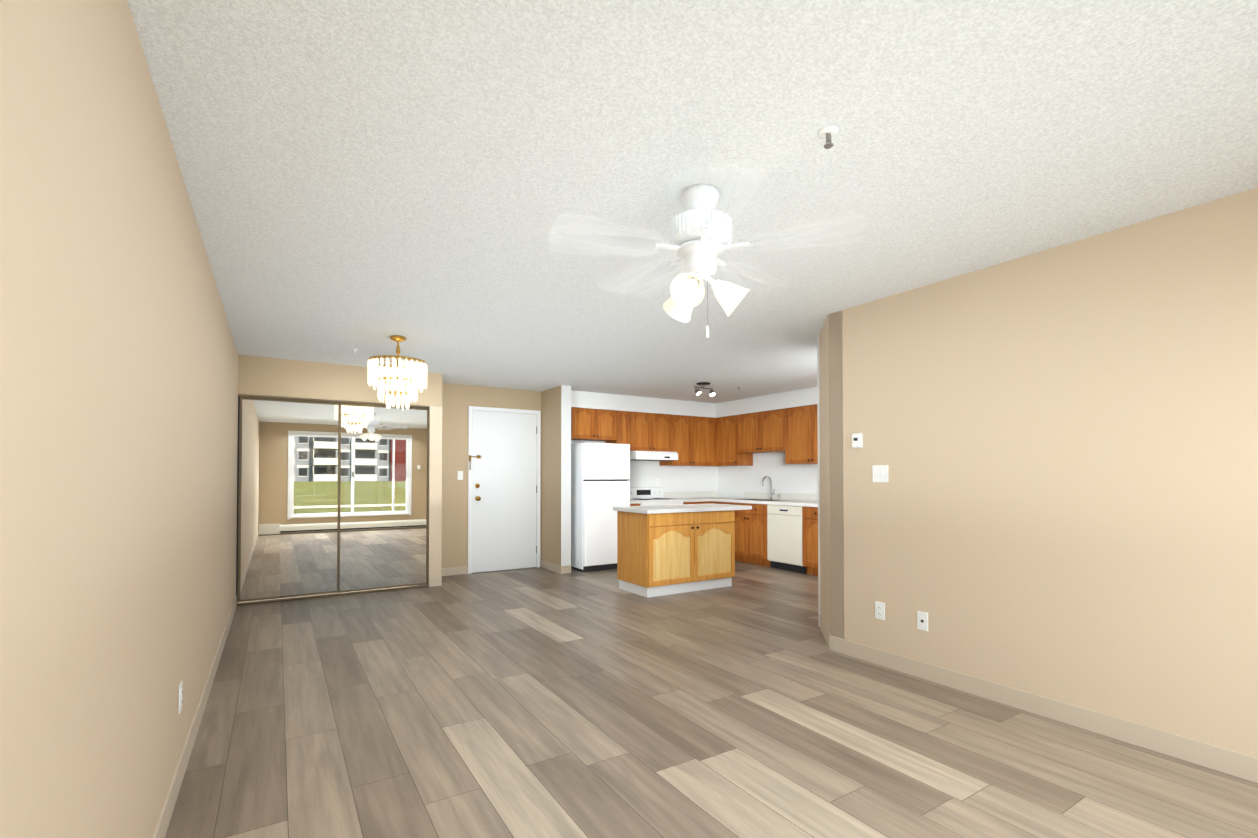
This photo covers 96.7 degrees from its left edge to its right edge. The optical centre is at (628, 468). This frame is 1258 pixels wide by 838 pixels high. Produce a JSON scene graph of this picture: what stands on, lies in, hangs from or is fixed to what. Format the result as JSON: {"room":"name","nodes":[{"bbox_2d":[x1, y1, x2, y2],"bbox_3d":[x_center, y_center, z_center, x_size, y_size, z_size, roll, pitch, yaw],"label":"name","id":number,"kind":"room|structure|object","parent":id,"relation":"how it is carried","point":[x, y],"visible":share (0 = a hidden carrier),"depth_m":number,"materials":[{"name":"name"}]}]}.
{"room":"empty living room","nodes":[
{"label":"empty living room","id":0,"kind":"room"},
{"bbox_2d":[0,0,237,837],"bbox_3d":[-1.973,0.066,2.408,0.120,2.440,8.540,1,-1,-32],"label":"wall","id":1,"kind":"structure","parent":0,"point":[118,434],"depth_m":1.22,"materials":[{"name":"beige paint"}]},
{"bbox_2d":[178,680,182,713],"bbox_3d":[-1.811,0.924,2.260,0.009,0.115,0.070,1,-1,-32],"label":"outlet","id":2,"kind":"object","parent":1,"relation":"attached to","point":[180,698],"visible":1,"depth_m":2.24,"materials":[{"name":"white plastic"}]},
{"bbox_2d":[153,596,236,837],"bbox_3d":[-1.780,1.233,2.204,0.008,0.100,7.580,1,-1,-32],"label":"baseboard","id":3,"kind":"structure","parent":1,"relation":"attached to","point":[165,817],"depth_m":2.46,"materials":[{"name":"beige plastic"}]},
{"bbox_2d":[238,355,441,584],"bbox_3d":[-3.147,0.124,6.206,1.940,2.440,0.620,1,-1,-32],"label":"wall","id":4,"kind":"structure","parent":0,"point":[265,376],"depth_m":5.93,"materials":[{"name":"beige paint"}]},
{"bbox_2d":[236,394,429,605],"bbox_3d":[-3.059,0.310,5.931,1.798,2.059,0.065,1,-1,-32],"label":"tracks","id":5,"kind":"object","parent":4,"relation":"attached to","point":[319,595],"visible":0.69,"depth_m":5.69,"materials":[{"name":"beige"}]},
{"bbox_2d":[238,397,338,601],"bbox_3d":[-3.439,0.305,5.706,0.893,2.007,0.018,1,-1,-32],"label":"mirror door","id":6,"kind":"structure","parent":5,"relation":"attached to","point":[288,507],"depth_m":5.68,"materials":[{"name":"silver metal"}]},
{"bbox_2d":[337,403,428,592],"bbox_3d":[-2.684,0.312,6.153,0.921,2.007,0.018,1,-1,-32],"label":"mirror door","id":7,"kind":"structure","parent":5,"relation":"attached to","point":[383,484],"depth_m":6.13,"materials":[{"name":"silver"}]},
{"bbox_2d":[541,385,570,565],"bbox_3d":[-1.022,0.146,7.597,0.140,2.440,0.770,1,-1,-32],"label":"wall","id":8,"kind":"structure","parent":0,"point":[556,475],"depth_m":7.37,"materials":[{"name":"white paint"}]},
{"bbox_2d":[541,560,564,573],"bbox_3d":[-1.048,1.314,7.482,0.008,0.100,0.650,1,-1,-32],"label":"baseboard","id":9,"kind":"structure","parent":8,"relation":"attached to","point":[547,565],"depth_m":7.40,"materials":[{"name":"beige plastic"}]},
{"bbox_2d":[441,383,717,567],"bbox_3d":[-0.472,0.157,8.328,4.850,2.440,0.120,1,-1,-32],"label":"wall","id":10,"kind":"structure","parent":0,"point":[457,400],"depth_m":7.23,"materials":[{"name":"beige paint"}]},
{"bbox_2d":[429,566,467,579],"bbox_3d":[-2.287,1.308,7.091,0.480,0.100,0.008,1,-1,-32],"label":"baseboard","id":11,"kind":"structure","parent":10,"relation":"attached to","point":[464,569],"depth_m":7.11,"materials":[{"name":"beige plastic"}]},
{"bbox_2d":[457,471,462,479],"bbox_3d":[-2.166,0.089,7.181,0.070,0.115,0.015,1,-1,-32],"label":"light switch","id":12,"kind":"object","parent":10,"relation":"attached to","point":[460,475],"visible":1,"depth_m":7.18,"materials":[{"name":"white plastic"}]},
{"bbox_2d":[468,406,540,573],"bbox_3d":[-1.639,0.279,7.468,1.000,2.170,0.084,1,-1,-32],"label":"entry door","id":13,"kind":"structure","parent":10,"relation":"in","point":[503,473],"depth_m":7.48,"materials":[{"name":"white painted wood"},{"name":"brass"}]},
{"bbox_2d":[571,408,618,440],"bbox_3d":[-0.568,-0.622,8.007,0.718,0.428,0.336,1,-1,-32],"label":"upper cabinet","id":14,"kind":"object","parent":10,"relation":"attached to","point":[586,424],"depth_m":7.87,"materials":[{"name":"brown wood"}]},
{"bbox_2d":[603,411,634,450],"bbox_3d":[-0.169,-0.546,8.257,0.332,0.573,0.336,1,-1,-32],"label":"upper cabinet","id":15,"kind":"object","parent":10,"relation":"attached to","point":[626,419],"depth_m":8.15,"materials":[{"name":"brown wood"}]},
{"bbox_2d":[635,412,674,451],"bbox_3d":[0.224,-0.542,8.505,0.815,0.573,0.336,1,-1,-32],"label":"upper cabinet","id":16,"kind":"object","parent":10,"relation":"attached to","point":[653,431],"depth_m":8.42,"materials":[{"name":"brown wood"}]},
{"bbox_2d":[656,478,659,485],"bbox_3d":[0.456,0.215,8.834,0.070,0.115,0.009,1,-1,-32],"label":"outlet","id":17,"kind":"object","parent":10,"relation":"attached to","point":[657,481],"visible":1,"depth_m":8.83,"materials":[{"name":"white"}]},
{"bbox_2d":[660,415,690,465],"bbox_3d":[0.733,-0.435,8.823,0.494,0.778,0.336,1,-1,-32],"label":"upper cabinet","id":18,"kind":"object","parent":10,"relation":"attached to","point":[680,421],"depth_m":8.68,"materials":[{"name":"brown wood"}]},
{"bbox_2d":[630,451,677,460],"bbox_3d":[0.292,-0.186,8.443,0.752,0.130,0.502,1,-1,-32],"label":"range hood","id":19,"kind":"object","parent":18,"relation":"attached to","point":[651,456],"visible":0.87,"depth_m":8.22,"materials":[{"name":"white metal"}]},
{"bbox_2d":[664,491,717,498],"bbox_3d":[0.994,0.429,9.164,1.195,0.098,0.016,1,-1,-32],"label":"backsplash","id":20,"kind":"structure","parent":10,"relation":"attached to","point":[699,494],"depth_m":9.13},
{"bbox_2d":[687,416,714,465],"bbox_3d":[1.101,-0.431,9.032,0.565,0.778,0.374,1,-1,-32],"label":"upper cabinet","id":21,"kind":"object","parent":10,"relation":"attached to","point":[700,430],"depth_m":8.89,"materials":[{"name":"brown wood"}]},
{"bbox_2d":[571,390,715,417],"bbox_3d":[0.143,-0.946,8.457,2.730,0.229,0.345,1,-1,-32],"label":"soffit","id":22,"kind":"structure","parent":0,"point":[579,399],"depth_m":8.27,"materials":[{"name":"white paint"}]},
{"bbox_2d":[127,0,1257,402],"bbox_3d":[0.900,-1.156,4.236,6.910,0.060,8.540,1,-1,-32],"label":"ceiling","id":23,"kind":"structure","parent":0,"point":[367,178],"depth_m":2.06,"materials":[{"name":"white paint"}]},
{"bbox_2d":[367,335,426,409],"bbox_3d":[-1.965,-0.807,4.755,0.472,0.622,0.470,1,-1,-32],"label":"chandelier","id":24,"kind":"object","parent":23,"relation":"hanging from","point":[393,378],"visible":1,"depth_m":4.64,"materials":[{"name":"glass"}]},
{"bbox_2d":[694,382,714,396],"bbox_3d":[0.946,-1.001,7.099,0.306,0.163,0.180,1,-1,-32],"label":"ceiling spotlight","id":25,"kind":"object","parent":23,"relation":"attached to","point":[698,391],"visible":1,"depth_m":7.07,"materials":[{"name":"silver metal"}]},
{"bbox_2d":[546,164,865,336],"bbox_3d":[0.285,-0.850,2.359,1.264,0.610,1.232,1,-1,-32],"label":"ceiling fan","id":26,"kind":"object","parent":23,"relation":"hanging from","point":[700,234],"visible":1,"depth_m":2.28,"materials":[{"name":"white plastic"}]},
{"bbox_2d":[818,125,838,148],"bbox_3d":[0.688,-1.136,1.927,0.068,0.052,0.068,1,-1,-32],"label":"sprinkler","id":27,"kind":"object","parent":23,"relation":"attached to","point":[827,133],"visible":1,"depth_m":1.92,"materials":[{"name":"white metal"}]},
{"bbox_2d":[165,561,1257,837],"bbox_3d":[0.900,1.343,4.198,6.910,0.060,8.540,1,-1,-32],"label":"floor","id":28,"kind":"structure","parent":0,"point":[541,703],"depth_m":2.68,"materials":[{"name":"laminate"}]},
{"bbox_2d":[571,442,629,571],"bbox_3d":[-0.455,0.516,7.802,0.708,1.705,0.738,1,-1,-32],"label":"refrigerator","id":29,"kind":"object","parent":28,"relation":"on","point":[600,482],"visible":0.81,"depth_m":7.49,"materials":[{"name":"white metal"}]},
{"bbox_2d":[630,503,639,505],"bbox_3d":[-0.096,0.938,8.114,0.222,0.872,0.617,1,-1,-32],"label":"base cabinet","id":30,"kind":"object","parent":28,"relation":"on","point":[631,504],"depth_m":7.87,"materials":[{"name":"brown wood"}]},
{"bbox_2d":[630,487,683,505],"bbox_3d":[0.345,0.817,8.344,0.756,1.060,0.666,1,-1,-32],"label":"stove","id":31,"kind":"object","parent":28,"relation":"on","point":[647,496],"visible":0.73,"depth_m":8.46,"materials":[{"name":"white metal"}]},
{"bbox_2d":[617,507,740,597],"bbox_3d":[0.553,0.910,6.333,1.210,0.872,0.648,1,-1,-32],"label":"kitchen island","id":32,"kind":"object","parent":28,"relation":"on","point":[662,550],"depth_m":6.05,"materials":[{"name":"brown wood"}]},
{"bbox_2d":[613,503,751,514],"bbox_3d":[0.626,0.454,6.408,1.467,0.038,0.682,1,-1,-32],"label":"island countertop","id":33,"kind":"structure","parent":32,"relation":"on","point":[684,507],"depth_m":6.19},
{"bbox_2d":[683,499,713,503],"bbox_3d":[0.919,0.947,8.731,0.612,0.872,0.654,1,-1,-32],"label":"base cabinet","id":34,"kind":"object","parent":28,"relation":"on","point":[700,501],"depth_m":8.53,"materials":[{"name":"brown wood"}]},
{"bbox_2d":[683,495,725,502],"bbox_3d":[1.164,0.492,8.908,1.211,0.037,0.628,1,-1,-32],"label":"countertop","id":35,"kind":"structure","parent":34,"relation":"on","point":[711,496],"depth_m":8.45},
{"bbox_2d":[714,499,729,503],"bbox_3d":[1.646,0.946,8.641,0.672,0.872,0.421,1,-1,-32],"label":"base cabinet","id":36,"kind":"object","parent":28,"relation":"on","point":[716,501],"depth_m":8.54,"materials":[{"name":"brown wood"}]},
{"bbox_2d":[730,503,761,564],"bbox_3d":[1.936,0.939,8.216,0.634,0.872,0.825,1,-1,-32],"label":"base cabinet","id":37,"kind":"object","parent":28,"relation":"on","point":[751,536],"depth_m":8.01,"materials":[{"name":"brown wood"}]},
{"bbox_2d":[722,499,817,506],"bbox_3d":[2.505,0.468,7.327,0.626,0.037,3.476,1,-1,-32],"label":"countertop","id":38,"kind":"structure","parent":37,"relation":"on","point":[801,502],"depth_m":7.79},
{"bbox_2d":[734,499,791,500],"bbox_3d":[1.950,0.544,8.192,0.444,0.172,0.724,1,-1,-32],"label":"sink","id":39,"kind":"object","parent":38,"relation":"in","point":[762,500],"visible":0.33,"depth_m":8.26,"materials":[{"name":"silver metal"}]},
{"bbox_2d":[762,476,780,499],"bbox_3d":[2.083,0.283,8.191,0.208,0.350,0.202,1,-1,-32],"label":"kitchen faucet","id":40,"kind":"object","parent":38,"relation":"on","point":[771,493],"visible":1,"depth_m":8.27,"materials":[{"name":"silver metal"}]},
{"bbox_2d":[762,503,797,566],"bbox_3d":[2.317,0.930,7.612,0.634,0.872,0.723,1,-1,-32],"label":"base cabinet","id":41,"kind":"object","parent":28,"relation":"on","point":[765,562],"depth_m":7.75,"materials":[{"name":"brown wood"}]},
{"bbox_2d":[767,505,805,573],"bbox_3d":[2.314,0.932,7.609,0.608,0.868,0.599,1,-1,-32],"label":"dishwasher","id":42,"kind":"object","parent":28,"relation":"on","point":[784,539],"visible":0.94,"depth_m":7.44,"materials":[{"name":"beige metal"}]},
{"bbox_2d":[802,507,817,575],"bbox_3d":[2.736,0.920,6.947,0.634,0.872,0.956,1,-1,-32],"label":"base cabinet","id":43,"kind":"object","parent":28,"relation":"on","point":[809,515],"depth_m":7.10,"materials":[{"name":"brown wood"}]},
{"bbox_2d":[716,387,816,417],"bbox_3d":[2.460,-0.958,7.692,0.345,0.229,4.110,1,-1,-32],"label":"soffit","id":44,"kind":"structure","parent":0,"point":[769,402],"depth_m":8.06,"materials":[{"name":"white paint"}]},
{"bbox_2d":[718,452,817,497],"bbox_3d":[2.657,0.149,7.798,0.120,2.440,4.110,1,-1,-32],"label":"wall","id":45,"kind":"structure","parent":0,"point":[736,481],"depth_m":8.53,"materials":[{"name":"white paint"}]},
{"bbox_2d":[715,415,752,465],"bbox_3d":[1.671,-0.433,8.903,0.374,0.778,0.565,1,-1,-32],"label":"upper cabinet","id":46,"kind":"object","parent":45,"relation":"attached to","point":[727,453],"depth_m":8.80,"materials":[{"name":"brown wood"}]},
{"bbox_2d":[739,408,786,455],"bbox_3d":[2.066,-0.537,8.313,0.336,0.588,0.963,1,-1,-32],"label":"upper cabinet","id":47,"kind":"object","parent":45,"relation":"attached to","point":[741,439],"depth_m":8.17,"materials":[{"name":"brown wood"}]},
{"bbox_2d":[742,492,817,502],"bbox_3d":[2.769,0.403,7.483,0.014,0.098,3.456,1,-1,-32],"label":"backsplash","id":48,"kind":"structure","parent":45,"relation":"attached to","point":[747,495],"depth_m":8.38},
{"bbox_2d":[785,404,817,463],"bbox_3d":[2.564,-0.455,7.521,0.336,0.778,1.014,1,-1,-32],"label":"upper cabinet","id":49,"kind":"object","parent":45,"relation":"attached to","point":[802,426],"depth_m":7.56,"materials":[{"name":"brown wood"}]},
{"bbox_2d":[817,187,1257,757],"bbox_3d":[3.656,0.082,3.453,3.060,2.440,4.310,1,-1,-32],"label":"wall","id":50,"kind":"structure","parent":0,"point":[1061,441],"depth_m":2.84,"materials":[{"name":"beige paint"}]},
{"bbox_2d":[852,433,862,448],"bbox_3d":[1.574,-0.192,3.866,0.027,0.105,0.075,1,-1,-32],"label":"thermostat","id":51,"kind":"object","parent":50,"relation":"attached to","point":[857,440],"visible":1,"depth_m":3.85,"materials":[{"name":"white plastic"}]},
{"bbox_2d":[875,601,884,619],"bbox_3d":[1.667,0.946,3.718,0.009,0.115,0.070,1,-1,-32],"label":"outlet","id":52,"kind":"object","parent":50,"relation":"attached to","point":[880,610],"visible":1,"depth_m":3.71,"materials":[{"name":"white plastic"}]},
{"bbox_2d":[872,465,887,482],"bbox_3d":[1.670,0.036,3.721,0.015,0.115,0.115,1,-1,-32],"label":"light switch","id":53,"kind":"object","parent":50,"relation":"attached to","point":[880,473],"visible":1,"depth_m":3.72,"materials":[{"name":"white plastic"}]},
{"bbox_2d":[917,611,927,630],"bbox_3d":[1.822,0.947,3.472,0.008,0.115,0.070,1,-1,-32],"label":"outlet","id":54,"kind":"object","parent":50,"relation":"attached to","point":[922,620],"visible":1,"depth_m":3.47,"materials":[{"name":"white plastic"}]},
{"bbox_2d":[819,615,1257,782],"bbox_3d":[2.493,1.243,2.836,0.468,0.100,4.096,1,-1,-32],"label":"baseboard","id":55,"kind":"structure","parent":50,"relation":"attached to","point":[1231,762],"depth_m":2.82,"materials":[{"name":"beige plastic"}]}
]}

